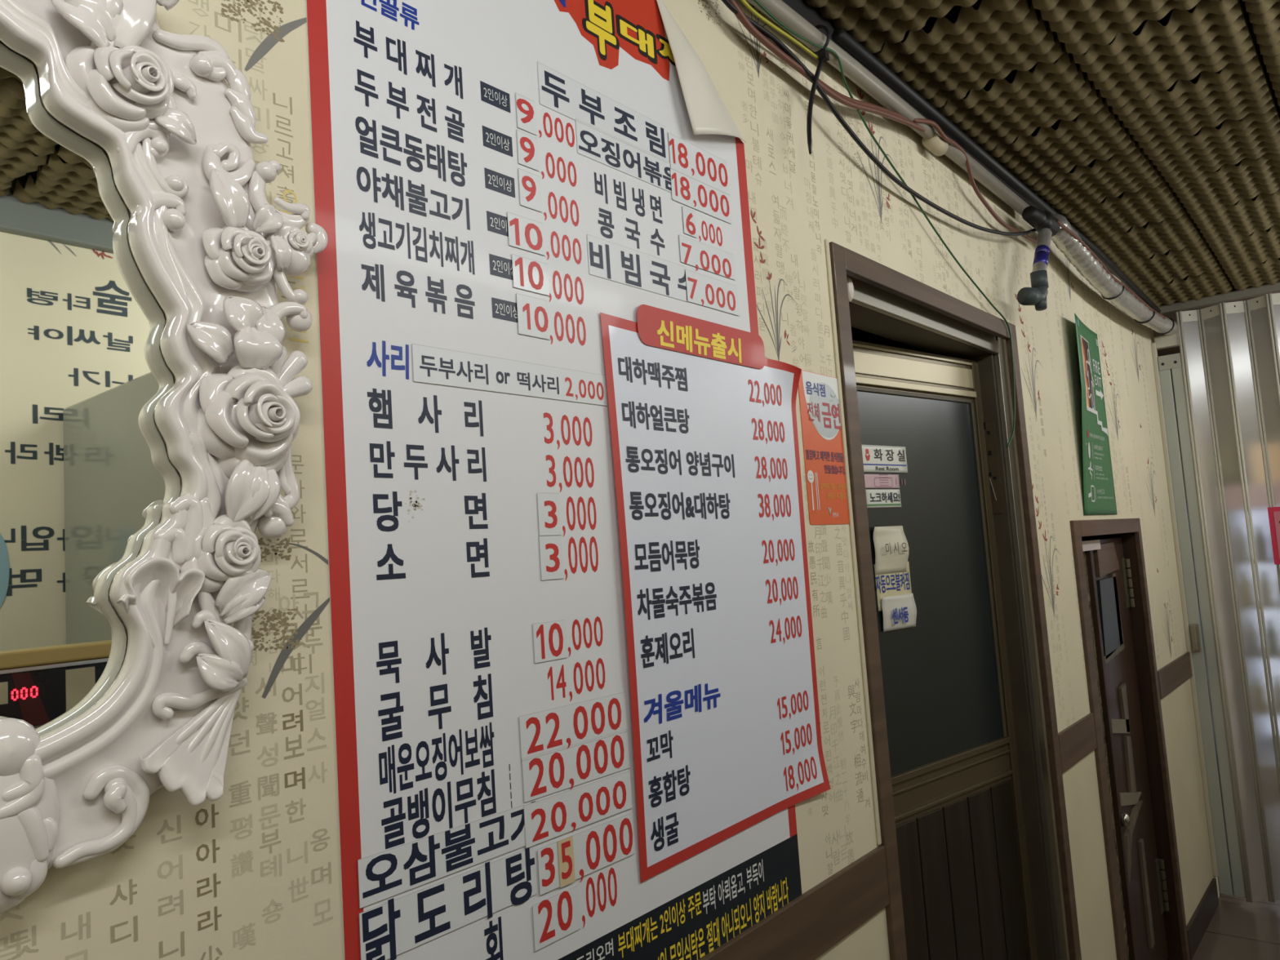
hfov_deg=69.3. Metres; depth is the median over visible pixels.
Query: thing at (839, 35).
pipe
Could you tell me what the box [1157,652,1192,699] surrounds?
trim
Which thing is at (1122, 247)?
egg tray
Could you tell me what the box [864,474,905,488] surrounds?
notice
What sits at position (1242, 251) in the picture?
egg tray
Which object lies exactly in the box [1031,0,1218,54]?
egg tray
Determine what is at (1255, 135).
egg tray
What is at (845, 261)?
trim
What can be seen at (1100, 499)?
poster
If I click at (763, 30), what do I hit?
cable
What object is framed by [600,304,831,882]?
menu poster
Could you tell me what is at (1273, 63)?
egg tray
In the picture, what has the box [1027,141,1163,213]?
egg tray
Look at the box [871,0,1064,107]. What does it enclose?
egg tray
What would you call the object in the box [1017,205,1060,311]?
pipe
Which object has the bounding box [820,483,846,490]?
print
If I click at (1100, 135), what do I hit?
egg tray
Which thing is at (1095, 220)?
egg tray
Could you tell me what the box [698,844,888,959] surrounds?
trim
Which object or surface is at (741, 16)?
cable
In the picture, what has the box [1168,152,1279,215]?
egg tray
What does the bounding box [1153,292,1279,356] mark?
ceiling
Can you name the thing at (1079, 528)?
trim
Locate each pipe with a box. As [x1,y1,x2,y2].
[746,0,1029,216]
[831,27,1160,313]
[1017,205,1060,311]
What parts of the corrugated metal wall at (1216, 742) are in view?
pull handle, lead post, head rail, clear panel, clear panel, clear panel, clear panel, clear panel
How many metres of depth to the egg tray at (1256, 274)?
3.51 m
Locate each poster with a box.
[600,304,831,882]
[1074,312,1117,515]
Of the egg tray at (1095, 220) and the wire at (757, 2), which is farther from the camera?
the egg tray at (1095, 220)
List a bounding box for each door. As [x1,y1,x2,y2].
[846,275,1066,959]
[1081,532,1182,959]
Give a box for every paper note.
[872,525,909,574]
[874,561,911,611]
[881,593,916,631]
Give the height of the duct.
0.149 m
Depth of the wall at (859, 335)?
2.92 m
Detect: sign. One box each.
[862,444,907,472]
[865,488,901,507]
[1267,506,1279,564]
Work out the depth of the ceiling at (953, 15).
2.12 m
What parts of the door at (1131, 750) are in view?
panel, glass pane, knob, cross rail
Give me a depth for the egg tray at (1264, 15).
1.87 m
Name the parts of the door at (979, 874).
panel, moulding, dark glass, moulding, panel, latch plate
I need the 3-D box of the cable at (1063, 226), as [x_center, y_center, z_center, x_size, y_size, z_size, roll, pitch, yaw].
[1.591,-0.665,3.067,0.010,0.063,1.389,-8,-6,40]
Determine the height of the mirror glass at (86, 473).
0.520 m
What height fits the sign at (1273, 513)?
0.221 m
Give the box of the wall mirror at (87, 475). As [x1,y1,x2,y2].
[0,0,327,914]
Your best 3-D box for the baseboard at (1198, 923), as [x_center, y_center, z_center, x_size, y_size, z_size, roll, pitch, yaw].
[2.085,1.617,3.430,0.012,0.100,0.590,-8,-6,40]
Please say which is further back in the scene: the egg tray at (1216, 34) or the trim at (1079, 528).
the trim at (1079, 528)
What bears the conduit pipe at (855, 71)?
attached to the wall at (252, 872)
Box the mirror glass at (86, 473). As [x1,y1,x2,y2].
[0,43,181,736]
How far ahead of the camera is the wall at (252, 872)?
1.53 m
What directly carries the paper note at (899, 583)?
attached to the door at (979, 874)
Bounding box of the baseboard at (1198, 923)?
[1186,878,1218,959]
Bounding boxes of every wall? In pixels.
[0,0,1219,959]
[851,326,1094,540]
[1154,257,1279,902]
[1183,342,1279,485]
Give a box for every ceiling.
[900,0,1279,258]
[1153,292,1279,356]
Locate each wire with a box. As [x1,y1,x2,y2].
[739,0,818,59]
[753,0,1015,447]
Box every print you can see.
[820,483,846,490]
[826,493,847,499]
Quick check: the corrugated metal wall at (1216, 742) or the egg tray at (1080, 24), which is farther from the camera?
the corrugated metal wall at (1216, 742)
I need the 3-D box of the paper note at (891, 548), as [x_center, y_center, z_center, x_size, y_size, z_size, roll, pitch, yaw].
[0.576,0.159,2.113,0.122,0.107,0.019,0,-7,-41]
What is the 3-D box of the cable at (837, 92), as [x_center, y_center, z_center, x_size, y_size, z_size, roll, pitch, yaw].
[0.322,-0.760,1.677,0.012,0.099,0.985,-8,-6,40]
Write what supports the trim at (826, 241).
attached to the wall at (252, 872)
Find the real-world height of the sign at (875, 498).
0.042 m
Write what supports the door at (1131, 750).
in the wall at (252, 872)
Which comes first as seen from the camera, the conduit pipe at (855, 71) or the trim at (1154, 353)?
the conduit pipe at (855, 71)
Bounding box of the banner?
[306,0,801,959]
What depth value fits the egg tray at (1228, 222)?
3.00 m
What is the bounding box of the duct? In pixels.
[1051,213,1182,338]
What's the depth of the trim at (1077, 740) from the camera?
2.49 m
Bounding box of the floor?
[1191,790,1279,959]
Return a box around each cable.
[721,0,1036,235]
[728,0,925,132]
[735,15,906,119]
[913,118,1036,244]
[1057,219,1165,319]
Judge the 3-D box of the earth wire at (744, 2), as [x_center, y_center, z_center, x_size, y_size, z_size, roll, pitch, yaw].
[0.162,-0.756,1.453,0.005,0.028,0.467,-8,-6,40]
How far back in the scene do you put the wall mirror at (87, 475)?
0.71 m
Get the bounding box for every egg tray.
[804,0,977,53]
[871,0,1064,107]
[935,44,1105,151]
[986,98,1137,185]
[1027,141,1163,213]
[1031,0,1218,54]
[1061,176,1185,241]
[1072,0,1256,107]
[1090,208,1204,266]
[1111,47,1274,150]
[1118,237,1220,289]
[1141,264,1233,307]
[1143,100,1279,183]
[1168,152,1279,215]
[1190,188,1279,244]
[1208,224,1279,271]
[1224,257,1279,290]
[1242,0,1279,56]
[1262,53,1279,106]
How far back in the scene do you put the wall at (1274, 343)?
6.46 m
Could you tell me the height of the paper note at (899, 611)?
0.077 m
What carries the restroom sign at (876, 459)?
attached to the door at (979, 874)
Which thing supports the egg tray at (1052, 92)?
attached to the ceiling at (953, 15)
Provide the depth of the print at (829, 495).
1.62 m
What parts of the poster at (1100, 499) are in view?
white doorway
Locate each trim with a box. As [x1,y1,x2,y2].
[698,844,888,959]
[782,0,1116,277]
[824,239,881,844]
[829,241,1081,959]
[1057,712,1097,773]
[1069,518,1190,959]
[1151,342,1217,876]
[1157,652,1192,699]
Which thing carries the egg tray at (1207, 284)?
attached to the ceiling at (953, 15)
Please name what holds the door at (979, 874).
in the wall at (252, 872)
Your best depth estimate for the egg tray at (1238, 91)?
2.21 m
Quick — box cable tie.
[803,24,830,154]
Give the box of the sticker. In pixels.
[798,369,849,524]
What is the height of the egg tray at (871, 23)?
0.054 m
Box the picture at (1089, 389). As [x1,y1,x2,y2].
[1080,336,1094,409]
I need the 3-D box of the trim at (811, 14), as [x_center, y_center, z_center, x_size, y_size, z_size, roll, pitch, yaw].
[0.323,-0.879,1.733,0.016,0.115,5.630,-8,-6,40]
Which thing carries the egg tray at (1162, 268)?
attached to the ceiling at (953, 15)
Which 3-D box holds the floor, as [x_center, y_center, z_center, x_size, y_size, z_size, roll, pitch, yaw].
[2.048,1.648,2.605,5.200,0.100,9.500,-8,-6,40]
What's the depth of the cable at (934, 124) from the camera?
2.23 m

